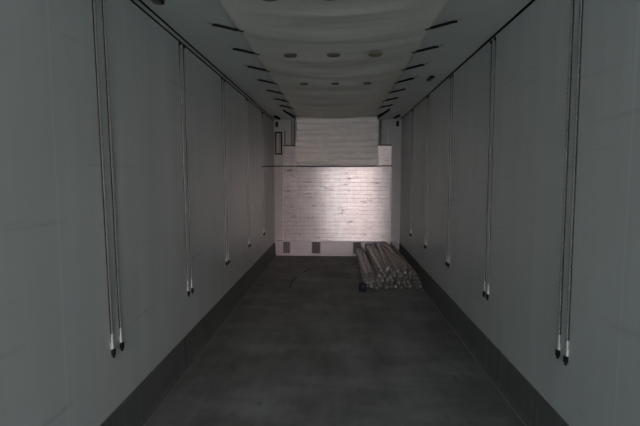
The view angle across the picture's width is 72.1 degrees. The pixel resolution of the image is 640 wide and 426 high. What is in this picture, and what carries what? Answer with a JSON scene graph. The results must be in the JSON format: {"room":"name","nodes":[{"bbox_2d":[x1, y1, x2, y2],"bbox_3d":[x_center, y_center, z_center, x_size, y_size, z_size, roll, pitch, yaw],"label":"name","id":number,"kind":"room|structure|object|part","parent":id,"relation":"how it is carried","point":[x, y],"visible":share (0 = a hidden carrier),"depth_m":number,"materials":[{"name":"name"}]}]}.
{"room":"truck trailer interior","nodes":[
{"label":"truck trailer interior","id":0,"kind":"room"},
{"bbox_2d":[0,0,274,425],"bbox_3d":[-1.197,0.069,1.987,0.080,2.650,13.250,0,5,2],"label":"wall","id":1,"kind":"structure","parent":0,"point":[58,367],"depth_m":2.34,"materials":[{"name":"white paint"}]},
{"bbox_2d":[92,0,115,357],"bbox_3d":[-1.134,-0.214,2.308,0.018,2.031,0.025,0,6,2],"label":"strap","id":2,"kind":"object","parent":1,"relation":"attached to","point":[113,351],"visible":1,"depth_m":2.31,"materials":[{"name":"grey fabric"}]},
{"bbox_2d":[101,0,123,350],"bbox_3d":[-1.130,-0.222,2.403,0.018,2.031,0.025,0,6,2],"label":"strap","id":3,"kind":"object","parent":1,"relation":"attached to","point":[102,1],"visible":1,"depth_m":2.40,"materials":[{"name":"grey fabric"}]},
{"bbox_2d":[178,42,189,296],"bbox_3d":[-1.085,-0.316,3.523,0.018,2.031,0.025,0,6,2],"label":"strap","id":4,"kind":"object","parent":1,"relation":"attached to","point":[179,44],"visible":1,"depth_m":3.52,"materials":[{"name":"grey fabric"}]},
{"bbox_2d":[100,242,275,425],"bbox_3d":[-1.141,1.259,2.065,0.032,0.265,13.210,0,5,2],"label":"baseboard","id":5,"kind":"structure","parent":1,"relation":"attached to","point":[138,407],"depth_m":3.39,"materials":[{"name":"metal"}]},
{"bbox_2d":[183,45,193,293],"bbox_3d":[-1.081,-0.324,3.617,0.018,2.031,0.025,0,6,2],"label":"strap","id":6,"kind":"object","parent":1,"relation":"attached to","point":[184,68],"visible":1,"depth_m":3.61,"materials":[{"name":"grey fabric"}]},
{"bbox_2d":[130,0,273,121],"bbox_3d":[-1.154,-1.205,1.879,0.006,0.010,13.250,0,5,2],"label":"trim","id":7,"kind":"structure","parent":1,"relation":"attached to","point":[132,1],"depth_m":3.54,"materials":[{"name":"black metal"}]},
{"bbox_2d":[138,0,272,118],"bbox_3d":[-1.152,-1.247,1.875,0.009,0.009,13.250,0,5,2],"label":"trim","id":8,"kind":"structure","parent":1,"relation":"attached to","point":[142,2],"depth_m":3.65,"materials":[{"name":"black metal"}]},
{"bbox_2d":[221,78,227,265],"bbox_3d":[-1.034,-0.421,4.767,0.018,2.031,0.025,0,6,2],"label":"strap","id":9,"kind":"object","parent":1,"relation":"attached to","point":[221,78],"visible":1,"depth_m":4.76,"materials":[{"name":"grey fabric"}]},
{"bbox_2d":[223,80,229,263],"bbox_3d":[-1.031,-0.429,4.862,0.018,2.031,0.025,0,6,2],"label":"wall rail","id":10,"kind":"object","parent":1,"relation":"attached to","point":[223,80],"visible":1,"depth_m":4.86,"materials":[{"name":"grey metal"}]},
{"bbox_2d":[245,98,249,247],"bbox_3d":[-0.985,-0.523,5.982,0.018,2.031,0.025,0,6,2],"label":"wall rail","id":11,"kind":"object","parent":1,"relation":"attached to","point":[245,98],"visible":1,"depth_m":5.98,"materials":[{"name":"white plastic"}]},
{"bbox_2d":[247,99,250,246],"bbox_3d":[-0.982,-0.531,6.077,0.018,2.031,0.025,0,6,2],"label":"wall rail","id":12,"kind":"object","parent":1,"relation":"attached to","point":[247,99],"visible":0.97,"depth_m":6.08,"materials":[{"name":"grey metal"}]},
{"bbox_2d":[261,112,263,235],"bbox_3d":[-0.936,-0.626,7.207,0.018,2.031,0.025,0,6,2],"label":"wall rail","id":13,"kind":"object","parent":1,"relation":"attached to","point":[261,112],"visible":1,"depth_m":7.20,"materials":[{"name":"grey metal"}]},
{"bbox_2d":[262,112,264,234],"bbox_3d":[-0.932,-0.634,7.301,0.018,2.031,0.025,0,6,2],"label":"wall rail","id":14,"kind":"object","parent":1,"relation":"attached to","point":[262,112],"visible":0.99,"depth_m":7.30,"materials":[{"name":"metal"}]},
{"bbox_2d":[261,165,391,166],"bbox_3d":[0.204,-0.825,7.718,2.257,0.066,1.325,0,5,2],"label":"strap","id":15,"kind":"object","parent":1,"relation":"attached to","point":[381,165],"visible":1,"depth_m":8.34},
{"bbox_2d":[146,256,523,425],"bbox_3d":[0.068,1.430,2.091,2.607,0.080,13.330,0,5,2],"label":"floor","id":16,"kind":"structure","parent":0,"point":[318,350],"depth_m":3.65,"materials":[{"name":"grey concrete"}]},
{"bbox_2d":[276,240,397,255],"bbox_3d":[0.328,0.692,8.599,2.381,0.297,0.056,0,5,2],"label":"plinth","id":17,"kind":"object","parent":16,"relation":"on","point":[283,248],"visible":0.85,"depth_m":8.60,"materials":[{"name":"metal"}]},
{"bbox_2d":[359,283,366,291],"bbox_3d":[0.581,1.001,5.970,0.106,0.126,0.063,0,5,2],"label":"strap buckle","id":18,"kind":"object","parent":16,"relation":"on","point":[364,284],"visible":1,"depth_m":5.95,"materials":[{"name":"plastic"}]},
{"bbox_2d":[358,259,367,287],"bbox_3d":[0.697,0.923,7.258,0.057,0.064,2.328,0,5,2],"label":"beam","id":19,"kind":"structure","parent":16,"relation":"on","point":[358,259],"depth_m":6.81,"materials":[{"name":"wood"}]},
{"bbox_2d":[362,271,368,283],"bbox_3d":[0.705,0.863,7.200,0.057,0.064,2.328,0,5,2],"label":"beam","id":20,"kind":"structure","parent":19,"relation":"on","point":[365,278],"depth_m":6.13,"materials":[{"name":"wood"}]},
{"bbox_2d":[356,248,368,277],"bbox_3d":[0.685,0.788,7.314,0.056,0.064,2.328,0,5,1],"label":"beam","id":21,"kind":"structure","parent":20,"relation":"on","point":[362,263],"depth_m":6.90,"materials":[{"name":"wood"}]},
{"bbox_2d":[373,281,378,289],"bbox_3d":[0.827,0.930,7.176,0.056,0.064,2.328,0,5,2],"label":"beam","id":22,"kind":"structure","parent":16,"relation":"on","point":[375,284],"depth_m":6.10,"materials":[{"name":"wood"}]},
{"bbox_2d":[365,251,378,281],"bbox_3d":[0.850,0.852,7.330,0.057,0.064,2.328,0,5,2],"label":"beam","id":23,"kind":"structure","parent":22,"relation":"on","point":[376,279],"depth_m":6.76,"materials":[{"name":"wood"}]},
{"bbox_2d":[367,251,380,276],"bbox_3d":[0.882,0.784,7.361,0.057,0.064,2.328,0,5,2],"label":"beam","id":24,"kind":"structure","parent":23,"relation":"on","point":[378,274],"depth_m":6.55,"materials":[{"name":"wood"}]},
{"bbox_2d":[365,244,381,271],"bbox_3d":[0.882,0.716,7.395,0.056,0.064,2.328,0,5,1],"label":"beam","id":25,"kind":"structure","parent":24,"relation":"on","point":[377,264],"depth_m":7.03,"materials":[{"name":"wood"}]},
{"bbox_2d":[382,281,387,288],"bbox_3d":[0.963,0.928,7.198,0.057,0.064,2.328,0,5,2],"label":"beam","id":26,"kind":"structure","parent":16,"relation":"on","point":[385,284],"depth_m":6.11,"materials":[{"name":"wood"}]},
{"label":"beam","id":27,"kind":"structure","parent":26,"relation":"on","visible":0},
{"bbox_2d":[375,248,391,278],"bbox_3d":[1.018,0.795,7.233,0.057,0.064,2.328,0,5,2],"label":"beam","id":28,"kind":"structure","parent":27,"relation":"on","point":[388,274],"depth_m":6.19,"materials":[{"name":"wood"}]},
{"bbox_2d":[387,281,392,287],"bbox_3d":[1.029,0.925,7.233,0.057,0.064,2.328,0,5,2],"label":"beam","id":29,"kind":"structure","parent":16,"relation":"on","point":[390,284],"depth_m":6.12,"materials":[{"name":"wood"}]},
{"bbox_2d":[397,283,402,289],"bbox_3d":[1.162,0.930,7.176,0.056,0.064,2.328,0,5,2],"label":"beam","id":30,"kind":"structure","parent":16,"relation":"on","point":[400,286],"depth_m":6.06,"materials":[{"name":"wood"}]},
{"bbox_2d":[411,283,417,289],"bbox_3d":[1.362,0.932,7.154,0.058,0.064,2.328,0,5,2],"label":"beam","id":31,"kind":"structure","parent":16,"relation":"on","point":[414,286],"depth_m":6.06,"materials":[{"name":"wood"}]},
{"bbox_3d":[1.339,0.861,7.218,0.056,0.064,2.328,0,5,2],"label":"beam","id":32,"kind":"structure","parent":31,"relation":"on","visible":0},
{"bbox_2d":[400,253,417,279],"bbox_3d":[1.374,0.797,7.203,0.056,0.064,2.328,0,5,2],"label":"beam","id":33,"kind":"structure","parent":32,"relation":"on","point":[414,274],"depth_m":6.20,"materials":[{"name":"wood"}]},
{"bbox_3d":[1.096,0.925,7.231,0.056,0.064,2.328,0,5,2],"label":"beam","id":34,"kind":"structure","parent":16,"relation":"on","visible":0},
{"bbox_2d":[394,276,399,283],"bbox_3d":[1.126,0.863,7.194,0.057,0.064,2.328,0,5,2],"label":"beam","id":35,"kind":"structure","parent":34,"relation":"on","point":[397,280],"depth_m":6.12,"materials":[{"name":"wood"}]},
{"bbox_2d":[396,270,400,277],"bbox_3d":[1.161,0.790,7.292,0.057,0.064,2.328,0,5,2],"label":"beam","id":36,"kind":"structure","parent":35,"relation":"on","point":[398,274],"depth_m":6.21,"materials":[{"name":"wood"}]},
{"bbox_2d":[380,244,398,271],"bbox_3d":[1.140,0.720,7.349,0.057,0.064,2.328,0,5,2],"label":"beam","id":37,"kind":"structure","parent":36,"relation":"on","point":[388,255],"depth_m":6.86,"materials":[{"name":"wood"}]},
{"bbox_3d":[0.764,0.923,7.265,0.056,0.064,2.328,0,5,2],"label":"beam","id":38,"kind":"structure","parent":16,"relation":"on","visible":0},
{"bbox_3d":[0.776,0.857,7.268,0.056,0.064,2.328,0,5,2],"label":"beam","id":39,"kind":"structure","parent":38,"relation":"on","visible":0},
{"bbox_2d":[359,247,372,276],"bbox_3d":[0.759,0.784,7.361,0.056,0.064,2.328,0,5,1],"label":"beam","id":40,"kind":"structure","parent":39,"relation":"on","point":[363,254],"depth_m":7.01,"materials":[{"name":"wood"}]},
{"label":"beam","id":41,"kind":"structure","parent":16,"relation":"on","visible":0},
{"bbox_3d":[0.921,0.851,7.333,0.056,0.064,2.328,0,5,2],"label":"beam","id":42,"kind":"structure","parent":41,"relation":"on","visible":0},
{"bbox_3d":[0.952,0.783,7.368,0.056,0.064,2.328,0,5,2],"label":"beam","id":43,"kind":"structure","parent":42,"relation":"on","visible":0},
{"bbox_2d":[370,244,387,271],"bbox_3d":[0.959,0.719,7.361,0.058,0.064,2.328,0,5,1],"label":"beam","id":44,"kind":"structure","parent":43,"relation":"on","point":[372,247],"depth_m":7.21,"materials":[{"name":"wood"}]},
{"bbox_2d":[376,242,388,269],"bbox_3d":[1.010,0.669,7.179,0.056,0.064,2.328,0,5,4],"label":"beam","id":45,"kind":"structure","parent":44,"relation":"on","point":[382,255],"depth_m":6.86,"materials":[{"name":"wood"}]},
{"bbox_3d":[1.233,0.921,7.288,0.056,0.064,2.328,0,5,2],"label":"beam","id":46,"kind":"structure","parent":16,"relation":"on","visible":0},
{"bbox_2d":[399,276,404,283],"bbox_3d":[1.199,0.862,7.210,0.057,0.064,2.328,0,5,2],"label":"beam","id":47,"kind":"structure","parent":46,"relation":"on","point":[402,281],"depth_m":6.11,"materials":[{"name":"wood"}]},
{"bbox_3d":[1.231,0.795,7.232,0.056,0.064,2.328,0,5,2],"label":"beam","id":48,"kind":"structure","parent":47,"relation":"on","visible":0},
{"bbox_2d":[388,245,406,273],"bbox_3d":[1.232,0.730,7.230,0.057,0.064,2.328,0,5,3],"label":"beam","id":49,"kind":"structure","parent":48,"relation":"on","point":[403,271],"depth_m":6.29,"materials":[{"name":"wood"}]},
{"bbox_2d":[381,241,406,268],"bbox_3d":[1.192,0.661,7.275,0.057,0.064,2.328,0,5,0],"label":"beam","id":50,"kind":"structure","parent":49,"relation":"on","point":[390,251],"depth_m":6.91,"materials":[{"name":"wood"}]},
{"bbox_2d":[141,0,530,118],"bbox_3d":[0.068,-1.291,1.862,2.607,0.080,13.330,0,5,2],"label":"ceiling","id":51,"kind":"structure","parent":0,"point":[482,19],"depth_m":3.66,"materials":[{"name":"white paint"}]},
{"bbox_2d":[151,0,163,4],"bbox_3d":[-1.008,-1.304,2.643,0.066,0.024,0.260,0,5,2],"label":"recessed light","id":52,"kind":"object","parent":51,"relation":"in","point":[158,2],"visible":1,"depth_m":2.71,"materials":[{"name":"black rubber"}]},
{"bbox_2d":[207,22,243,32],"bbox_3d":[-0.671,-1.321,3.124,0.256,0.066,0.021,-1,5,-8],"label":"duct tensioner","id":53,"kind":"object","parent":51,"relation":"attached to","point":[216,25],"visible":1,"depth_m":3.12,"materials":[{"name":"black rubber"}]},
{"bbox_2d":[229,47,258,54],"bbox_3d":[-0.643,-1.371,3.719,0.256,0.066,0.021,-1,5,-8],"label":"duct tensioner","id":54,"kind":"object","parent":51,"relation":"attached to","point":[236,49],"visible":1,"depth_m":3.71,"materials":[{"name":"black metal"}]},
{"bbox_2d":[244,65,269,71],"bbox_3d":[-0.621,-1.421,4.317,0.256,0.066,0.021,-1,5,-9],"label":"duct tensioner","id":55,"kind":"object","parent":51,"relation":"attached to","point":[253,67],"visible":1,"depth_m":4.31,"materials":[{"name":"black metal"}]},
{"bbox_2d":[254,78,276,84],"bbox_3d":[-0.603,-1.471,4.914,0.256,0.066,0.021,-1,5,-10],"label":"duct tensioner","id":56,"kind":"object","parent":51,"relation":"attached to","point":[254,78],"visible":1,"depth_m":4.91,"materials":[{"name":"black rubber"}]},
{"bbox_2d":[264,89,283,93],"bbox_3d":[-0.579,-1.521,5.508,0.256,0.066,0.021,-1,5,-10],"label":"duct tensioner","id":57,"kind":"object","parent":51,"relation":"attached to","point":[264,89],"visible":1,"depth_m":5.50,"materials":[{"name":"black rubber"}]},
{"bbox_2d":[283,109,295,118],"bbox_3d":[-0.500,-1.663,7.430,0.058,0.111,0.428,2,5,25],"label":"corner tensioner","id":58,"kind":"object","parent":51,"relation":"attached to","point":[288,113],"visible":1,"depth_m":7.41,"materials":[{"name":"black metal"}]},
{"bbox_2d":[218,0,448,117],"bbox_3d":[0.040,-1.157,1.589,1.426,0.116,12.160,0,5,2],"label":"air duct","id":59,"kind":"object","parent":51,"relation":"hanging from","point":[327,58],"visible":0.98,"depth_m":3.39,"materials":[{"name":"white fabric"}]},
{"bbox_2d":[284,53,296,57],"bbox_3d":[-0.239,-1.267,3.544,0.106,0.008,0.106,0,5,2],"label":"outlet","id":60,"kind":"object","parent":59,"relation":"attached to","point":[289,55],"depth_m":3.53,"materials":[{"name":"black"}]},
{"bbox_2d":[327,53,339,56],"bbox_3d":[0.109,-1.266,3.530,0.106,0.008,0.106,0,5,2],"label":"outlet","id":61,"kind":"object","parent":59,"relation":"attached to","point":[328,54],"depth_m":3.53,"materials":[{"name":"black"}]},
{"bbox_2d":[368,52,381,56],"bbox_3d":[0.441,-1.265,3.517,0.106,0.008,0.106,0,5,2],"label":"outlet","id":62,"kind":"object","parent":59,"relation":"attached to","point":[375,54],"depth_m":3.50,"materials":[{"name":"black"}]},
{"bbox_2d":[295,116,378,165],"bbox_3d":[0.302,-1.259,7.724,1.470,0.865,0.097,0,5,2],"label":"curtain","id":63,"kind":"object","parent":51,"relation":"hanging from","point":[353,141],"visible":0.98,"depth_m":7.71,"materials":[{"name":"white fabric"}]},
{"bbox_2d":[377,109,389,118],"bbox_3d":[1.044,-1.658,7.369,0.058,0.111,0.428,-2,5,-20],"label":"corner tensioner","id":64,"kind":"object","parent":51,"relation":"attached to","point":[383,113],"visible":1,"depth_m":7.37,"materials":[{"name":"black metal"}]},
{"bbox_2d":[394,77,416,83],"bbox_3d":[0.945,-1.466,4.856,0.256,0.066,0.021,2,5,17],"label":"duct tensioner","id":65,"kind":"object","parent":51,"relation":"attached to","point":[415,77],"visible":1,"depth_m":4.85,"materials":[{"name":"black rubber"}]},
{"bbox_2d":[401,63,427,70],"bbox_3d":[0.916,-1.416,4.257,0.256,0.066,0.021,1,5,15],"label":"duct tensioner","id":66,"kind":"object","parent":51,"relation":"attached to","point":[419,65],"visible":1,"depth_m":4.25,"materials":[{"name":"black rubber"}]},
{"bbox_2d":[412,44,442,53],"bbox_3d":[0.891,-1.366,3.657,0.256,0.066,0.021,1,5,12],"label":"duct tensioner","id":67,"kind":"object","parent":51,"relation":"attached to","point":[432,47],"visible":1,"depth_m":3.65,"materials":[{"name":"black rubber"}]},
{"bbox_2d":[425,18,462,30],"bbox_3d":[0.863,-1.316,3.068,0.256,0.066,0.021,1,5,16],"label":"duct tensioner","id":68,"kind":"object","parent":51,"relation":"attached to","point":[452,21],"visible":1,"depth_m":3.06,"materials":[{"name":"black rubber"}]},
{"bbox_2d":[274,119,401,251],"bbox_3d":[0.334,-0.485,8.573,2.607,2.650,0.080,0,5,2],"label":"wall","id":69,"kind":"structure","parent":0,"point":[394,132],"depth_m":8.49,"materials":[{"name":"white paint"}]},
{"bbox_2d":[275,132,281,154],"bbox_3d":[-0.801,-1.347,8.494,0.140,0.440,0.025,0,5,2],"label":"holder","id":70,"kind":"object","parent":69,"relation":"attached to","point":[278,135],"visible":1,"depth_m":8.49,"materials":[{"name":"black metal"}]},
{"bbox_2d":[283,119,391,244],"bbox_3d":[0.331,-0.540,8.434,2.097,2.472,0.063,0,5,4],"label":"panel","id":71,"kind":"object","parent":69,"relation":"attached to","point":[320,203],"visible":0.92,"depth_m":8.46,"materials":[{"name":"metal"}]},
{"bbox_3d":[-0.492,-1.540,8.418,0.026,0.475,0.030,0,5,4],"label":"support rod","id":72,"kind":"part","parent":71,"relation":"part of","materials":[{"name":"grey metal"}]},
{"bbox_3d":[1.149,-1.531,8.311,0.022,0.475,0.030,0,5,4],"label":"support rod","id":73,"kind":"part","parent":71,"relation":"part of","materials":[{"name":"grey metal"}]},
{"bbox_2d":[400,0,639,425],"bbox_3d":[1.328,0.077,1.886,0.080,2.650,13.250,0,5,2],"label":"wall","id":74,"kind":"structure","parent":0,"point":[599,384],"depth_m":2.57,"materials":[{"name":"white paint"}]},
{"bbox_2d":[409,110,412,234],"bbox_3d":[1.496,-0.643,7.229,0.018,2.061,0.025,0,4,2],"label":"wall rail","id":75,"kind":"object","parent":74,"relation":"attached to","point":[412,110],"visible":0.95,"depth_m":7.22,"materials":[{"name":"grey metal"}]},
{"bbox_2d":[410,109,413,235],"bbox_3d":[1.492,-0.636,7.145,0.018,2.061,0.025,0,4,2],"label":"wall rail","id":76,"kind":"object","parent":74,"relation":"attached to","point":[413,109],"visible":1,"depth_m":7.13,"materials":[{"name":"grey metal"}]},
{"bbox_2d":[424,97,427,247],"bbox_3d":[1.446,-0.540,6.005,0.018,2.061,0.025,0,4,2],"label":"wall rail","id":77,"kind":"object","parent":74,"relation":"attached to","point":[427,97],"visible":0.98,"depth_m":6.00,"materials":[{"name":"metal"}]},
{"bbox_2d":[425,95,428,248],"bbox_3d":[1.443,-0.533,5.920,0.018,2.061,0.025,0,4,2],"label":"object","id":78,"kind":"object","parent":74,"relation":"attached to","point":[428,95],"visible":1,"depth_m":5.92,"materials":[{"name":"fabric"}]},
{"bbox_2d":[445,76,450,265],"bbox_3d":[1.397,-0.438,4.790,0.018,2.061,0.025,0,4,2],"label":"strap","id":79,"kind":"object","parent":74,"relation":"attached to","point":[450,76],"visible":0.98,"depth_m":4.79,"materials":[{"name":"fabric"}]},
{"bbox_2d":[447,74,453,267],"bbox_3d":[1.394,-0.431,4.705,0.018,2.061,0.025,0,4,2],"label":"strap","id":80,"kind":"object","parent":74,"relation":"attached to","point":[452,74],"visible":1,"depth_m":4.70,"materials":[{"name":"fabric"}]},
{"bbox_2d":[401,0,534,118],"bbox_3d":[1.283,-1.237,1.778,0.010,0.012,13.250,0,5,2],"label":"trim","id":81,"kind":"structure","parent":74,"relation":"attached to","point":[531,1],"depth_m":3.65,"materials":[{"name":"black metal"}]},
{"bbox_2d":[399,243,568,425],"bbox_3d":[1.272,1.267,1.968,0.032,0.265,13.210,0,5,2],"label":"baseboard","id":82,"kind":"structure","parent":74,"relation":"attached to","point":[532,408],"depth_m":3.36,"materials":[{"name":"metal"}]},
{"bbox_2d":[482,40,491,296],"bbox_3d":[1.347,-0.334,3.545,0.018,2.061,0.025,0,4,2],"label":"strap","id":83,"kind":"object","parent":74,"relation":"attached to","point":[490,69],"visible":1,"depth_m":3.54,"materials":[{"name":"fabric"}]},
{"bbox_2d":[486,37,495,299],"bbox_3d":[1.344,-0.327,3.461,0.018,2.061,0.025,0,4,2],"label":"strap","id":84,"kind":"object","parent":74,"relation":"attached to","point":[494,57],"visible":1,"depth_m":3.46,"materials":[{"name":"fabric"}]},
{"bbox_2d":[555,0,574,358],"bbox_3d":[1.298,-0.232,2.330,0.018,2.061,0.025,0,4,2],"label":"strap","id":85,"kind":"object","parent":74,"relation":"attached to","point":[557,351],"visible":1,"depth_m":2.33,"materials":[{"name":"fabric"}]},
{"bbox_2d":[563,0,583,365],"bbox_3d":[1.295,-0.224,2.246,0.018,2.061,0.025,0,4,2],"label":"strap","id":86,"kind":"object","parent":74,"relation":"attached to","point":[581,2],"visible":1,"depth_m":2.25,"materials":[{"name":"fabric"}]},
{"bbox_3d":[1.093,0.784,7.358,0.056,0.064,2.328,0,5,2],"label":"beam","id":87,"kind":"structure","parent":0,"visible":0},
{"bbox_2d":[377,249,394,273],"bbox_3d":[1.059,0.728,7.254,0.056,0.064,2.328,0,5,2],"label":"beam","id":88,"kind":"structure","parent":87,"relation":"on","point":[391,268],"depth_m":6.34,"materials":[{"name":"wood"}]},
{"bbox_3d":[1.300,0.922,7.265,0.056,0.064,2.328,0,5,2],"label":"beam","id":89,"kind":"structure","parent":0,"visible":0},
{"label":"beam","id":90,"kind":"structure","parent":89,"relation":"on","visible":0},
{"bbox_3d":[1.303,0.790,7.287,0.056,0.064,2.328,0,5,2],"label":"beam","id":91,"kind":"structure","parent":90,"relation":"on","visible":0},
{"bbox_2d":[391,245,411,273],"bbox_3d":[1.314,0.730,7.227,0.056,0.064,2.328,0,5,3],"label":"beam","id":92,"kind":"structure","parent":91,"relation":"on","point":[409,270],"depth_m":7.03,"materials":[{"name":"wood"}]}
]}

